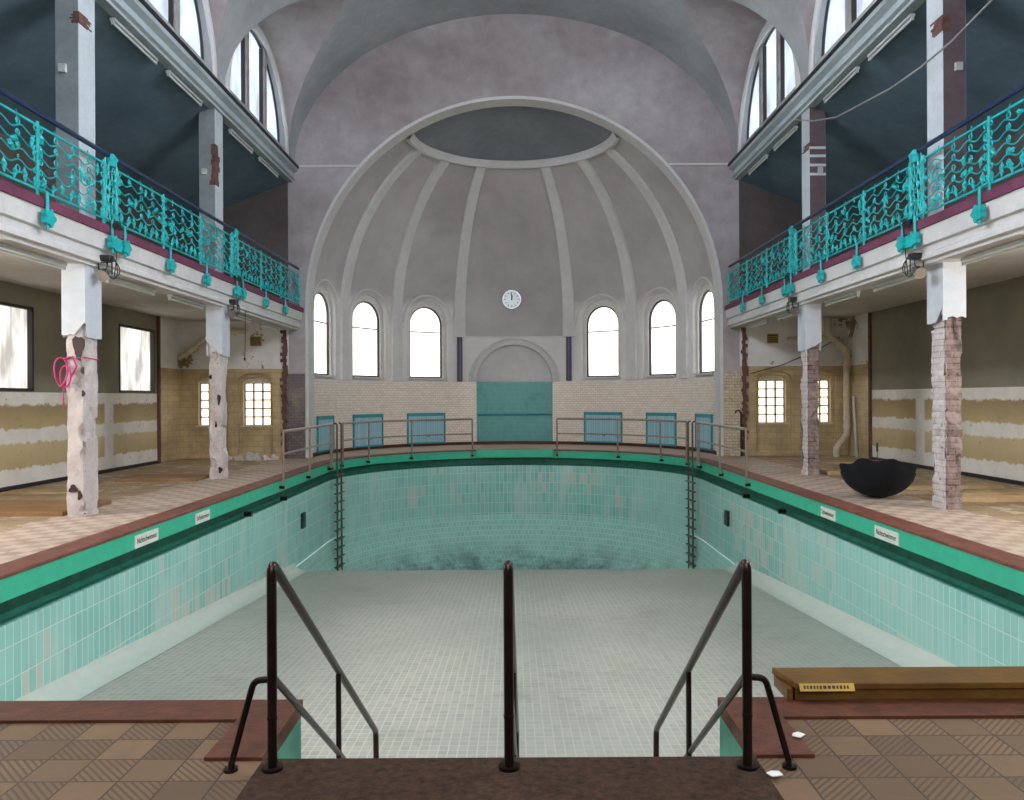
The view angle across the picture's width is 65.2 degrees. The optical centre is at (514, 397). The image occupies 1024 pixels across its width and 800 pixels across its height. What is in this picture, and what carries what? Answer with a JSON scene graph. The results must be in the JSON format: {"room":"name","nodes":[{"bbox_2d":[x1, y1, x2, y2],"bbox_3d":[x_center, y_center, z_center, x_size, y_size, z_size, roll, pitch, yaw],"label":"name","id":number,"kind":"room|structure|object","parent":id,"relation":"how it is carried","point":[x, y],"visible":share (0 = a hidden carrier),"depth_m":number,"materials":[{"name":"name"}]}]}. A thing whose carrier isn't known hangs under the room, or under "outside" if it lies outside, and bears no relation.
{"room":"indoor swimming pool","nodes":[
{"label":"indoor swimming pool","id":0,"kind":"room"},
{"bbox_2d":[0,133,180,487],"bbox_3d":[-8.909,-1.678,8.600,0.300,6.650,25.000,0,0,0],"label":"wall","id":1,"kind":"structure","parent":0,"point":[33,424],"depth_m":15.62,"materials":[{"name":"paint"}]},
{"bbox_2d":[0,301,33,390],"bbox_3d":[-8.816,-0.884,13.650,0.152,1.520,1.800,0,0,0],"label":"window","id":2,"kind":"structure","parent":1,"relation":"in","point":[15,319],"depth_m":14.23,"materials":[{"name":"glass"}]},
{"bbox_2d":[0,460,158,491],"bbox_3d":[-8.722,1.561,7.825,0.060,0.070,23.450,0,0,0],"label":"baseboard","id":3,"kind":"structure","parent":1,"relation":"attached to","point":[14,487],"depth_m":15.25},
{"bbox_2d":[119,324,154,392],"bbox_3d":[-8.816,-0.884,18.575,0.152,1.520,1.750,0,0,0],"label":"window","id":4,"kind":"structure","parent":1,"relation":"in","point":[134,342],"depth_m":18.76,"materials":[{"name":"glass"}]},
{"bbox_2d":[157,316,160,462],"bbox_3d":[-8.731,-0.204,19.630,0.060,3.600,0.100,0,0,0],"label":"trim","id":5,"kind":"structure","parent":1,"relation":"attached to","point":[158,317],"depth_m":19.58,"materials":[{"name":"wood"}]},
{"bbox_2d":[177,329,244,360],"bbox_3d":[-7.886,-1.384,20.800,1.757,0.822,0.140,0,0,0],"label":"ceiling pipe","id":6,"kind":"object","parent":1,"relation":"attached to","point":[202,340],"visible":0.62,"depth_m":20.74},
{"bbox_2d":[0,252,253,321],"bbox_3d":[-7.407,-2.176,8.600,3.310,0.330,25.000,0,0,0],"label":"ceiling","id":7,"kind":"structure","parent":0,"point":[13,269],"depth_m":15.24,"materials":[{"name":"paint"}]},
{"bbox_2d":[55,0,95,219],"bbox_3d":[-6.008,-4.011,10.935,0.326,3.315,0.470,0,0,0],"label":"column","id":8,"kind":"structure","parent":7,"relation":"on","point":[74,19],"depth_m":10.75,"materials":[{"name":"paint"}]},
{"bbox_2d":[199,109,222,273],"bbox_3d":[-6.008,-4.011,15.835,0.326,3.315,0.470,0,0,0],"label":"column","id":9,"kind":"structure","parent":7,"relation":"on","point":[210,120],"depth_m":15.65,"materials":[{"name":"paint"}]},
{"bbox_2d":[0,0,286,225],"bbox_3d":[-7.477,-5.071,8.600,3.100,1.280,25.000,0,0,0],"label":"ceiling","id":10,"kind":"structure","parent":0,"point":[143,118],"depth_m":14.45,"materials":[{"name":"paint"}]},
{"bbox_2d":[0,87,299,315],"bbox_3d":[-5.566,-2.693,13.623,0.204,1.424,14.645,0,0,0],"label":"balcony railing","id":11,"kind":"object","parent":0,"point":[48,218],"visible":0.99,"depth_m":11.38,"materials":[{"name":"metal"}]},
{"bbox_2d":[145,0,284,150],"bbox_3d":[-5.923,-7.269,8.350,0.270,2.400,24.000,0,0,0],"label":"wall","id":12,"kind":"structure","parent":0,"point":[206,41],"depth_m":15.25,"materials":[{"name":"paint"}]},
{"bbox_2d":[148,0,203,59],"bbox_3d":[-5.908,-7.289,13.250,0.140,2.020,4.000,0,0,0],"label":"window","id":13,"kind":"structure","parent":12,"relation":"in","point":[181,14],"depth_m":14.51,"materials":[{"name":"glass"}]},
{"bbox_2d":[202,0,288,154],"bbox_3d":[-5.768,-7.241,8.350,0.087,2.248,24.010,0,0,0],"label":"trim","id":14,"kind":"structure","parent":12,"relation":"attached to","point":[256,29],"depth_m":17.87,"materials":[{"name":"paint"}]},
{"bbox_2d":[230,30,279,142],"bbox_3d":[-5.908,-7.289,18.150,0.140,2.020,4.000,0,0,0],"label":"window","id":15,"kind":"structure","parent":12,"relation":"in","point":[250,82],"depth_m":18.37,"materials":[{"name":"glass"}]},
{"bbox_2d":[286,374,304,457],"bbox_3d":[-5.778,0.470,20.995,0.560,2.220,0.050,0,0,0],"label":"wall pier","id":16,"kind":"object","parent":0,"point":[295,386],"visible":0.86,"depth_m":20.97,"materials":[{"name":"brick"}]},
{"bbox_2d":[0,444,1023,799],"bbox_3d":[0.009,1.700,12.410,18.840,0.300,32.620,0,0,0],"label":"floor","id":17,"kind":"structure","parent":0,"point":[979,758],"depth_m":3.65,"materials":[{"name":"tile"}]},
{"bbox_2d":[0,488,106,494],"bbox_3d":[-7.742,1.572,13.450,1.500,0.035,0.500,0,0,-8],"label":"board","id":18,"kind":"object","parent":17,"relation":"on","point":[27,491],"visible":0.78,"depth_m":13.29,"materials":[{"name":"brown wood"}]},
{"bbox_2d":[0,499,111,515],"bbox_3d":[-6.967,1.556,11.350,1.850,0.060,1.300,0,0,0],"label":"board","id":19,"kind":"object","parent":17,"relation":"on","point":[7,507],"visible":0.88,"depth_m":11.14,"materials":[{"name":"wood"}]},
{"bbox_2d":[61,264,101,516],"bbox_3d":[-5.856,-0.119,10.840,0.314,3.400,0.424,0,0,0],"label":"column","id":20,"kind":"structure","parent":17,"relation":"on","point":[81,296],"depth_m":10.67,"materials":[{"name":"white paint"}]},
{"bbox_2d":[53,356,99,407],"bbox_3d":[-5.918,-0.214,10.812,0.400,0.690,0.446,0,0,0],"label":"rope","id":21,"kind":"object","parent":20,"relation":"attached to","point":[70,357],"visible":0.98,"depth_m":10.62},
{"bbox_2d":[115,474,208,481],"bbox_3d":[-6.817,1.560,15.650,1.550,0.050,0.900,0,0,0],"label":"board","id":22,"kind":"object","parent":17,"relation":"on","point":[139,477],"visible":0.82,"depth_m":15.43,"materials":[{"name":"wood"}]},
{"bbox_2d":[206,306,229,478],"bbox_3d":[-5.836,-0.119,15.760,0.314,3.400,0.424,0,0,0],"label":"column","id":23,"kind":"structure","parent":17,"relation":"on","point":[217,320],"depth_m":15.59,"materials":[{"name":"white paint"}]},
{"bbox_2d":[228,452,278,460],"bbox_3d":[-6.719,1.526,20.501,1.342,0.282,0.593,0,0,0],"label":"rubble","id":24,"kind":"object","parent":17,"relation":"on","point":[250,456],"visible":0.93,"depth_m":20.36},
{"bbox_2d":[235,756,783,799],"bbox_3d":[-0.022,1.545,1.866,2.110,0.009,3.132,0,0,0],"label":"mat","id":25,"kind":"object","parent":17,"relation":"on","point":[688,777],"visible":0.86,"depth_m":3.22,"materials":[{"name":"brown carpet"}]},
{"bbox_2d":[0,449,1023,760],"bbox_3d":[0.018,3.341,13.760,9.680,3.618,20.760,0,0,0],"label":"basin","id":26,"kind":"object","parent":17,"relation":"in","point":[611,613],"visible":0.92,"depth_m":10.16,"materials":[{"name":"tile"}]},
{"bbox_2d":[134,528,157,548],"bbox_3d":[-4.500,1.714,9.790,0.014,0.150,0.620,0,0,0],"label":"sign","id":27,"kind":"object","parent":26,"relation":"attached to","point":[150,536],"visible":1,"depth_m":9.75,"materials":[{"name":"plastic"}]},
{"bbox_2d":[223,561,378,773],"bbox_3d":[-1.088,1.730,4.553,0.252,2.094,2.535,0,0,0],"label":"stair handrail","id":28,"kind":"object","parent":26,"relation":"on","point":[274,574],"visible":0.94,"depth_m":3.33,"materials":[{"name":"brown metal"}]},
{"bbox_2d":[279,423,332,488],"bbox_3d":[-4.460,1.180,17.392,0.116,1.134,4.148,0,0,0],"label":"railing","id":29,"kind":"object","parent":26,"relation":"attached to","point":[284,453],"visible":1,"depth_m":17.30,"materials":[{"name":"metal"}]},
{"bbox_2d":[334,422,344,570],"bbox_3d":[-4.336,2.737,19.780,0.106,4.272,0.566,0,0,6],"label":"pool ladder","id":30,"kind":"object","parent":26,"relation":"attached to","point":[337,502],"visible":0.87,"depth_m":19.69,"materials":[{"name":"metal"}]},
{"bbox_2d":[340,418,473,466],"bbox_3d":[-3.028,1.173,22.114,0.720,1.134,4.685,0,0,43],"label":"railing","id":31,"kind":"object","parent":26,"relation":"attached to","point":[455,419],"visible":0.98,"depth_m":22.33,"materials":[{"name":"metal"}]},
{"bbox_2d":[499,560,519,772],"bbox_3d":[-0.018,1.724,4.553,0.095,2.094,2.535,0,0,0],"label":"stair handrail","id":32,"kind":"object","parent":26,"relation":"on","point":[511,714],"visible":0.91,"depth_m":3.31,"materials":[{"name":"brown metal"}]},
{"bbox_2d":[556,418,689,464],"bbox_3d":[3.040,1.141,22.114,0.720,1.134,4.685,0,0,-43],"label":"railing","id":33,"kind":"object","parent":26,"relation":"attached to","point":[557,419],"visible":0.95,"depth_m":22.47,"materials":[{"name":"metal"}]},
{"bbox_2d":[685,420,695,568],"bbox_3d":[4.364,2.691,19.780,0.106,4.272,0.566,0,0,-6],"label":"pool ladder","id":34,"kind":"object","parent":26,"relation":"attached to","point":[688,472],"visible":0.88,"depth_m":19.72,"materials":[{"name":"metal"}]},
{"bbox_2d":[696,421,750,486],"bbox_3d":[4.472,1.133,17.392,0.116,1.134,4.148,0,0,0],"label":"railing","id":35,"kind":"object","parent":26,"relation":"attached to","point":[698,423],"visible":1,"depth_m":17.31,"materials":[{"name":"metal"}]},
{"bbox_2d":[653,559,796,771],"bbox_3d":[1.053,1.719,4.553,0.252,2.094,2.535,0,0,0],"label":"stair handrail","id":36,"kind":"object","parent":26,"relation":"on","point":[743,572],"visible":0.93,"depth_m":3.33,"materials":[{"name":"brown metal"}]},
{"bbox_2d":[874,525,898,545],"bbox_3d":[4.518,1.666,9.720,0.014,0.150,0.620,0,0,0],"label":"sign","id":37,"kind":"object","parent":26,"relation":"attached to","point":[884,534],"visible":1,"depth_m":9.71,"materials":[{"name":"plastic"}]},
{"bbox_2d":[772,666,1023,699],"bbox_3d":[3.141,1.473,4.140,3.534,0.088,0.260,0,0,0],"label":"bench","id":38,"kind":"object","parent":26,"relation":"on","point":[991,682],"visible":1,"depth_m":4.04,"materials":[{"name":"brown wood"}]},
{"bbox_2d":[798,304,821,475],"bbox_3d":[5.854,-0.181,15.860,0.314,3.400,0.424,0,0,0],"label":"column","id":39,"kind":"structure","parent":17,"relation":"on","point":[809,316],"depth_m":15.69,"materials":[{"name":"brown brick"}]},
{"bbox_2d":[839,442,916,496],"bbox_3d":[5.529,1.101,12.189,1.076,0.832,1.004,0,0,25],"label":"umbrella","id":40,"kind":"object","parent":17,"relation":"on","point":[889,477],"visible":1,"depth_m":11.82,"materials":[{"name":"black fabric"}]},
{"bbox_2d":[927,260,965,509],"bbox_3d":[5.974,-0.181,11.060,0.314,3.400,0.424,0,0,0],"label":"column","id":41,"kind":"structure","parent":17,"relation":"on","point":[946,281],"depth_m":10.91,"materials":[{"name":"brown brick"}]},
{"bbox_2d":[905,484,1003,489],"bbox_3d":[7.158,1.486,13.325,1.900,0.050,0.250,0,0,-4],"label":"board","id":42,"kind":"object","parent":17,"relation":"on","point":[976,486],"visible":0.42,"depth_m":13.24,"materials":[{"name":"brown wood"}]},
{"bbox_2d":[929,490,1023,494],"bbox_3d":[7.558,1.484,12.450,2.100,0.050,0.300,0,0,-2],"label":"board","id":43,"kind":"object","parent":17,"relation":"on","point":[1016,492],"visible":0.55,"depth_m":12.35,"materials":[{"name":"brown wood"}]},
{"bbox_2d":[962,495,1023,501],"bbox_3d":[7.283,1.476,11.725,2.050,0.070,0.250,0,0,3],"label":"board","id":44,"kind":"object","parent":17,"relation":"on","point":[966,498],"visible":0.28,"depth_m":11.63,"materials":[{"name":"brown wood"}]},
{"bbox_2d":[208,0,815,159],"bbox_3d":[-0.042,-8.090,8.550,11.500,3.980,24.900,0,0,0],"label":"ceiling","id":45,"kind":"structure","parent":0,"point":[311,42],"depth_m":19.42,"materials":[{"name":"paint"}]},
{"bbox_2d":[313,106,714,414],"bbox_3d":[-0.018,-3.425,24.525,12.100,10.150,6.050,0,0,0],"label":"wall","id":46,"kind":"structure","parent":0,"point":[514,246],"depth_m":25.01,"materials":[{"name":"paint"}]},
{"bbox_2d":[314,292,334,376],"bbox_3d":[-5.437,-1.782,22.506,0.260,2.380,1.240,0,0,11],"label":"window","id":47,"kind":"structure","parent":46,"relation":"in","point":[321,314],"depth_m":22.73,"materials":[{"name":"glass"}]},
{"bbox_2d":[352,301,383,378],"bbox_3d":[-4.559,-1.786,24.627,0.260,2.380,1.240,0,0,34],"label":"window","id":48,"kind":"structure","parent":46,"relation":"in","point":[365,315],"depth_m":24.72,"materials":[{"name":"glass"}]},
{"bbox_2d":[409,307,444,379],"bbox_3d":[-2.902,-1.795,26.201,1.240,2.380,0.260,0,0,-32],"label":"window","id":49,"kind":"structure","parent":46,"relation":"in","point":[425,323],"depth_m":26.29,"materials":[{"name":"glass"}]},
{"bbox_2d":[457,337,462,380],"bbox_3d":[-1.813,-1.296,26.573,0.170,1.490,0.110,0,0,-20],"label":"wall strip","id":50,"kind":"object","parent":46,"relation":"attached to","point":[459,339],"visible":1,"depth_m":26.54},
{"bbox_2d":[502,290,520,308],"bbox_3d":[-0.092,-3.299,26.841,0.630,0.630,0.177,0,0,0],"label":"wall clock","id":51,"kind":"object","parent":46,"relation":"attached to","point":[511,299],"visible":1,"depth_m":26.76,"materials":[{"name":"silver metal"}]},
{"bbox_2d":[406,132,619,168],"bbox_3d":[-0.037,-7.101,22.941,5.765,0.270,2.882,0,0,0],"label":"trim","id":52,"kind":"structure","parent":46,"relation":"attached to","point":[612,140],"depth_m":23.65,"materials":[{"name":"paint"}]},
{"bbox_2d":[339,147,688,380],"bbox_3d":[-0.020,-3.852,24.568,10.264,6.603,4.308,0,0,0],"label":"dome ribs","id":53,"kind":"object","parent":46,"relation":"attached to","point":[459,330],"depth_m":24.81,"materials":[{"name":"paint"}]},
{"bbox_2d":[313,276,714,381],"bbox_3d":[-0.012,-1.959,24.288,10.913,2.842,5.384,0,0,0],"label":"trim","id":54,"kind":"structure","parent":46,"relation":"attached to","point":[703,277],"depth_m":25.59,"materials":[{"name":"paint"}]},
{"bbox_2d":[476,382,552,440],"bbox_3d":[0.003,0.505,27.005,2.610,2.090,0.250,0,0,0],"label":"tiled wall panel","id":55,"kind":"object","parent":46,"relation":"attached to","point":[506,411],"visible":1,"depth_m":27.07,"materials":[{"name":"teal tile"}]},
{"bbox_2d":[314,377,715,452],"bbox_3d":[0.003,0.505,24.082,10.920,2.090,5.450,0,0,0],"label":"wall","id":56,"kind":"structure","parent":46,"relation":"attached to","point":[341,399],"depth_m":25.36,"materials":[{"name":"brick"}]},
{"bbox_2d":[316,415,334,452],"bbox_3d":[-5.293,0.998,22.387,0.145,1.000,1.150,0,0,10],"label":"hatch","id":57,"kind":"object","parent":56,"relation":"attached to","point":[322,433],"visible":0.78,"depth_m":22.25,"materials":[{"name":"teal paint"}]},
{"bbox_2d":[353,414,383,447],"bbox_3d":[-4.474,0.993,24.453,0.145,1.000,1.280,0,0,33],"label":"hatch","id":58,"kind":"object","parent":56,"relation":"attached to","point":[360,430],"visible":0.91,"depth_m":24.38,"materials":[{"name":"teal paint"}]},
{"bbox_2d":[407,413,445,443],"bbox_3d":[-2.867,0.985,26.026,1.360,1.000,0.145,0,0,-32],"label":"hatch","id":59,"kind":"object","parent":56,"relation":"attached to","point":[419,427],"visible":0.96,"depth_m":26.00,"materials":[{"name":"teal paint"}]},
{"bbox_2d":[313,441,716,456],"bbox_3d":[0.008,1.500,24.172,10.878,0.100,5.535,0,0,0],"label":"baseboard","id":60,"kind":"structure","parent":56,"relation":"attached to","point":[477,442],"depth_m":25.86,"materials":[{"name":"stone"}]},
{"bbox_2d":[584,412,621,442],"bbox_3d":[2.877,0.955,26.026,1.360,1.000,0.145,0,0,32],"label":"hatch","id":61,"kind":"object","parent":56,"relation":"attached to","point":[590,426],"visible":0.98,"depth_m":25.98,"materials":[{"name":"teal paint"}]},
{"bbox_2d":[646,412,676,445],"bbox_3d":[4.484,0.947,24.453,0.145,1.000,1.280,0,0,-33],"label":"hatch","id":62,"kind":"object","parent":56,"relation":"attached to","point":[652,427],"visible":0.91,"depth_m":24.39,"materials":[{"name":"teal paint"}]},
{"bbox_2d":[695,413,712,450],"bbox_3d":[5.303,0.942,22.387,0.145,1.000,1.150,0,0,-10],"label":"hatch","id":63,"kind":"object","parent":56,"relation":"attached to","point":[706,431],"visible":0.76,"depth_m":22.21,"materials":[{"name":"teal paint"}]},
{"bbox_2d":[566,336,571,380],"bbox_3d":[1.800,-1.314,26.573,0.170,1.490,0.110,0,0,20],"label":"wall strip","id":64,"kind":"object","parent":46,"relation":"attached to","point":[568,339],"visible":1,"depth_m":26.54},
{"bbox_2d":[584,306,619,378],"bbox_3d":[2.883,-1.825,26.201,1.240,2.380,0.260,0,0,32],"label":"window","id":65,"kind":"structure","parent":46,"relation":"in","point":[602,322],"depth_m":26.29,"materials":[{"name":"glass"}]},
{"bbox_2d":[645,300,675,377],"bbox_3d":[4.540,-1.834,24.627,0.260,2.380,1.240,0,0,-35],"label":"window","id":66,"kind":"structure","parent":46,"relation":"in","point":[662,331],"depth_m":24.73,"materials":[{"name":"glass"}]},
{"bbox_2d":[694,290,713,375],"bbox_3d":[5.418,-1.838,22.506,0.260,2.380,1.240,0,0,-11],"label":"window","id":67,"kind":"structure","parent":46,"relation":"in","point":[706,314],"depth_m":22.70,"materials":[{"name":"glass"}]},
{"bbox_2d":[180,7,847,458],"bbox_3d":[-0.023,-4.400,21.250,18.100,12.100,0.500,0,0,0],"label":"wall","id":68,"kind":"structure","parent":0,"point":[411,76],"depth_m":21.00,"materials":[{"name":"paint"}]},
{"bbox_2d":[0,243,66,269],"bbox_3d":[-5.909,-1.724,9.750,0.080,0.100,1.500,0,0,0],"label":"lamp","id":69,"kind":"object","parent":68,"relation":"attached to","point":[4,248],"visible":1,"depth_m":9.77,"materials":[{"name":"plastic"}]},
{"bbox_2d":[95,221,120,281],"bbox_3d":[-5.524,-2.014,10.956,0.220,0.888,0.509,0,0,8],"label":"spotlight","id":70,"kind":"object","parent":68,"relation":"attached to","point":[103,274],"visible":0.99,"depth_m":10.84,"materials":[{"name":"metal"}]},
{"bbox_2d":[105,276,155,295],"bbox_3d":[-5.909,-1.724,12.350,0.080,0.100,1.500,0,0,0],"label":"lamp","id":71,"kind":"object","parent":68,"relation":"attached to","point":[117,281],"visible":0.8,"depth_m":12.30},
{"bbox_2d":[110,17,157,64],"bbox_3d":[-5.959,-5.589,12.575,0.080,0.100,1.450,0,0,0],"label":"lamp","id":72,"kind":"object","parent":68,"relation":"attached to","point":[114,21],"visible":1,"depth_m":12.48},
{"bbox_2d":[0,191,302,329],"bbox_3d":[-5.776,-2.065,8.550,0.430,0.570,24.900,0,0,0],"label":"trim","id":73,"kind":"structure","parent":68,"relation":"attached to","point":[69,241],"depth_m":11.54,"materials":[{"name":"white paint"}]},
{"bbox_2d":[0,179,303,312],"bbox_3d":[-5.582,-2.298,8.550,0.100,0.115,24.900,0,0,0],"label":"trim","id":74,"kind":"structure","parent":68,"relation":"attached to","point":[5,187],"depth_m":11.18,"materials":[{"name":"purple paint"}]},
{"bbox_2d":[166,70,202,105],"bbox_3d":[-5.959,-5.589,14.475,0.080,0.100,1.450,0,0,0],"label":"lamp","id":75,"kind":"object","parent":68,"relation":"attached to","point":[169,73],"visible":1,"depth_m":14.37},
{"bbox_2d":[167,294,203,309],"bbox_3d":[-5.909,-1.724,14.425,0.080,0.100,1.450,0,0,0],"label":"lamp","id":76,"kind":"object","parent":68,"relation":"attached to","point":[171,297],"visible":1,"depth_m":14.32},
{"bbox_2d":[95,0,298,181],"bbox_3d":[-5.961,-5.839,8.550,0.540,0.360,24.900,0,0,0],"label":"trim","id":77,"kind":"structure","parent":68,"relation":"attached to","point":[131,14],"depth_m":14.36,"materials":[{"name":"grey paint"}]},
{"bbox_2d":[195,378,227,426],"bbox_3d":[-7.979,0.112,21.170,0.840,1.320,0.240,0,0,0],"label":"window","id":78,"kind":"structure","parent":68,"relation":"in","point":[204,384],"depth_m":21.25,"materials":[{"name":"glass"}]},
{"bbox_2d":[227,275,241,317],"bbox_3d":[-5.524,-2.014,15.856,0.220,0.888,0.509,0,0,8],"label":"spotlight","id":79,"kind":"object","parent":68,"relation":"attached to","point":[231,313],"visible":0.98,"depth_m":15.74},
{"bbox_2d":[240,377,272,426],"bbox_3d":[-6.800,0.106,21.170,0.840,1.320,0.240,0,0,0],"label":"window","id":80,"kind":"structure","parent":68,"relation":"in","point":[257,389],"depth_m":21.28,"materials":[{"name":"glass"}]},
{"bbox_2d":[280,330,287,457],"bbox_3d":[-6.041,-0.098,20.978,0.198,3.360,0.085,0,0,0],"label":"trim","id":81,"kind":"structure","parent":68,"relation":"attached to","point":[284,347],"depth_m":20.95,"materials":[{"name":"brick"}]},
{"bbox_2d":[298,163,727,167],"bbox_3d":[-0.032,-6.105,20.985,11.440,0.050,0.050,0,0,0],"label":"trim","id":82,"kind":"structure","parent":68,"relation":"attached to","point":[670,164],"depth_m":20.96,"materials":[{"name":"paint"}]},
{"bbox_2d":[305,96,723,457],"bbox_3d":[-0.017,-3.190,21.253,10.960,9.480,0.535,0,0,0],"label":"trim","id":83,"kind":"structure","parent":68,"relation":"attached to","point":[498,101],"depth_m":21.11,"materials":[{"name":"paint"}]},
{"bbox_2d":[741,328,748,455],"bbox_3d":[6.039,-0.162,20.978,0.198,3.360,0.085,0,0,0],"label":"trim","id":84,"kind":"structure","parent":68,"relation":"attached to","point":[745,367],"depth_m":20.95,"materials":[{"name":"brick"}]},
{"bbox_2d":[757,374,788,423],"bbox_3d":[6.800,0.034,21.170,0.840,1.320,0.240,0,0,0],"label":"window","id":85,"kind":"structure","parent":68,"relation":"in","point":[771,387],"depth_m":21.28,"materials":[{"name":"glass"}]},
{"bbox_2d":[784,273,799,315],"bbox_3d":[5.502,-2.072,15.956,0.220,0.888,0.508,0,0,-8],"label":"spotlight","id":86,"kind":"object","parent":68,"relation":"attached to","point":[794,310],"visible":0.98,"depth_m":15.84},
{"bbox_2d":[801,374,833,423],"bbox_3d":[7.980,0.028,21.170,0.840,1.320,0.240,0,0,0],"label":"window","id":87,"kind":"structure","parent":68,"relation":"in","point":[823,382],"depth_m":21.25,"materials":[{"name":"glass"}]},
{"bbox_2d":[727,0,925,179],"bbox_3d":[5.899,-5.901,8.550,0.540,0.360,24.900,0,0,0],"label":"trim","id":88,"kind":"structure","parent":68,"relation":"attached to","point":[888,14],"depth_m":14.48,"materials":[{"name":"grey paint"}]},
{"bbox_2d":[794,0,992,121],"bbox_3d":[5.673,-5.130,12.452,0.028,1.041,7.505,0,0,0],"label":"cable","id":89,"kind":"object","parent":88,"relation":"hanging from","point":[990,1],"visible":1,"depth_m":11.34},
{"bbox_2d":[823,66,859,102],"bbox_3d":[5.901,-5.651,14.475,0.080,0.100,1.450,0,0,0],"label":"lamp","id":90,"kind":"object","parent":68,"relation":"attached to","point":[855,70],"visible":1,"depth_m":14.36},
{"bbox_2d":[824,291,860,305],"bbox_3d":[5.891,-1.786,14.425,0.080,0.100,1.450,0,0,0],"label":"lamp","id":91,"kind":"object","parent":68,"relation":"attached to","point":[854,294],"visible":1,"depth_m":14.31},
{"bbox_2d":[724,175,1023,309],"bbox_3d":[5.558,-2.357,8.550,0.100,0.115,24.900,0,0,0],"label":"trim","id":92,"kind":"structure","parent":68,"relation":"attached to","point":[1016,183],"depth_m":11.27,"materials":[{"name":"purple paint"}]},
{"bbox_2d":[725,187,1023,327],"bbox_3d":[5.754,-2.125,8.550,0.430,0.570,24.900,0,0,0],"label":"trim","id":93,"kind":"structure","parent":68,"relation":"attached to","point":[956,237],"depth_m":11.59,"materials":[{"name":"white paint"}]},
{"bbox_2d":[727,83,1023,312],"bbox_3d":[5.538,-2.751,13.623,0.204,1.424,14.645,0,0,0],"label":"balcony railing","id":94,"kind":"object","parent":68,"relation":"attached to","point":[978,213],"visible":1,"depth_m":11.41,"materials":[{"name":"metal"}]},
{"bbox_2d":[867,13,914,60],"bbox_3d":[5.901,-5.651,12.575,0.080,0.100,1.450,0,0,0],"label":"lamp","id":95,"kind":"object","parent":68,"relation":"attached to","point":[910,17],"visible":1,"depth_m":12.48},
{"bbox_2d":[872,274,921,291],"bbox_3d":[5.891,-1.786,12.350,0.080,0.100,1.500,0,0,0],"label":"lamp","id":96,"kind":"object","parent":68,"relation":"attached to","point":[900,280],"visible":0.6,"depth_m":12.40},
{"bbox_2d":[901,219,926,278],"bbox_3d":[5.502,-2.072,11.106,0.220,0.888,0.508,0,0,-8],"label":"spotlight","id":97,"kind":"object","parent":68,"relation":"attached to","point":[919,272],"visible":0.99,"depth_m":10.99,"materials":[{"name":"metal"}]},
{"bbox_2d":[961,238,1023,265],"bbox_3d":[5.891,-1.786,9.750,0.080,0.100,1.500,0,0,0],"label":"lamp","id":98,"kind":"object","parent":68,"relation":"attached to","point":[1018,244],"visible":1,"depth_m":9.79,"materials":[{"name":"plastic"}]},
{"bbox_2d":[724,371,742,455],"bbox_3d":[5.782,0.410,20.995,0.560,2.220,0.050,0,0,0],"label":"wall pier","id":99,"kind":"object","parent":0,"point":[733,397],"visible":0.86,"depth_m":20.97,"materials":[{"name":"beige tile"}]},
{"bbox_2d":[741,0,876,148],"bbox_3d":[5.847,-7.331,8.350,0.270,2.400,24.000,0,0,0],"label":"wall","id":100,"kind":"structure","parent":0,"point":[818,41],"depth_m":16.33,"materials":[{"name":"paint"}]},
{"bbox_2d":[747,27,794,139],"bbox_3d":[5.832,-7.351,18.150,0.140,2.020,4.000,0,0,0],"label":"window","id":101,"kind":"structure","parent":100,"relation":"in","point":[775,79],"depth_m":18.40,"materials":[{"name":"glass"}]},
{"bbox_2d":[737,0,821,152],"bbox_3d":[5.692,-7.301,8.350,0.087,2.248,24.010,0,0,0],"label":"trim","id":102,"kind":"structure","parent":100,"relation":"attached to","point":[768,26],"depth_m":17.88,"materials":[{"name":"paint"}]},
{"bbox_2d":[821,0,872,57],"bbox_3d":[5.832,-7.351,13.250,0.140,2.020,4.000,0,0,0],"label":"window","id":103,"kind":"structure","parent":100,"relation":"in","point":[842,13],"depth_m":14.55,"materials":[{"name":"glass"}]},
{"bbox_2d":[741,0,1023,221],"bbox_3d":[7.423,-5.149,8.600,3.100,1.280,25.000,0,0,0],"label":"ceiling","id":104,"kind":"structure","parent":0,"point":[867,139],"depth_m":14.52,"materials":[{"name":"paint"}]},
{"bbox_2d":[772,248,1023,318],"bbox_3d":[7.383,-2.254,8.600,3.310,0.330,25.000,0,0,0],"label":"ceiling","id":105,"kind":"structure","parent":0,"point":[1009,265],"depth_m":15.31,"materials":[{"name":"paint"}]},
{"bbox_2d":[802,107,825,271],"bbox_3d":[5.968,-4.074,15.935,0.330,3.315,0.470,0,0,0],"label":"column","id":106,"kind":"structure","parent":105,"relation":"on","point":[813,133],"depth_m":15.75,"materials":[{"name":"paint"}]},
{"bbox_2d":[927,0,966,216],"bbox_3d":[5.966,-4.074,11.035,0.326,3.315,0.470,0,0,0],"label":"column","id":107,"kind":"structure","parent":105,"relation":"on","point":[946,72],"depth_m":10.85,"materials":[{"name":"paint"}]},
{"bbox_2d":[847,129,1023,480],"bbox_3d":[8.891,-1.772,8.600,0.300,6.650,25.000,0,0,0],"label":"wall","id":108,"kind":"structure","parent":0,"point":[992,328],"depth_m":15.63,"materials":[{"name":"paint"}]},
{"bbox_2d":[825,317,850,456],"bbox_3d":[8.393,-0.294,20.685,0.655,3.600,0.340,0,0,0],"label":"drain pipe","id":109,"kind":"object","parent":108,"relation":"attached to","point":[846,357],"visible":1,"depth_m":20.67,"materials":[{"name":"metal"}]},
{"bbox_2d":[868,312,871,458],"bbox_3d":[8.729,-0.296,19.630,0.060,3.600,0.100,0,0,0],"label":"trim","id":110,"kind":"structure","parent":108,"relation":"attached to","point":[869,313],"depth_m":19.58,"materials":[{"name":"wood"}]},
{"bbox_2d":[871,457,1023,485],"bbox_3d":[8.738,1.469,7.825,0.060,0.070,23.450,0,0,0],"label":"baseboard","id":111,"kind":"structure","parent":108,"relation":"attached to","point":[1010,481],"depth_m":15.05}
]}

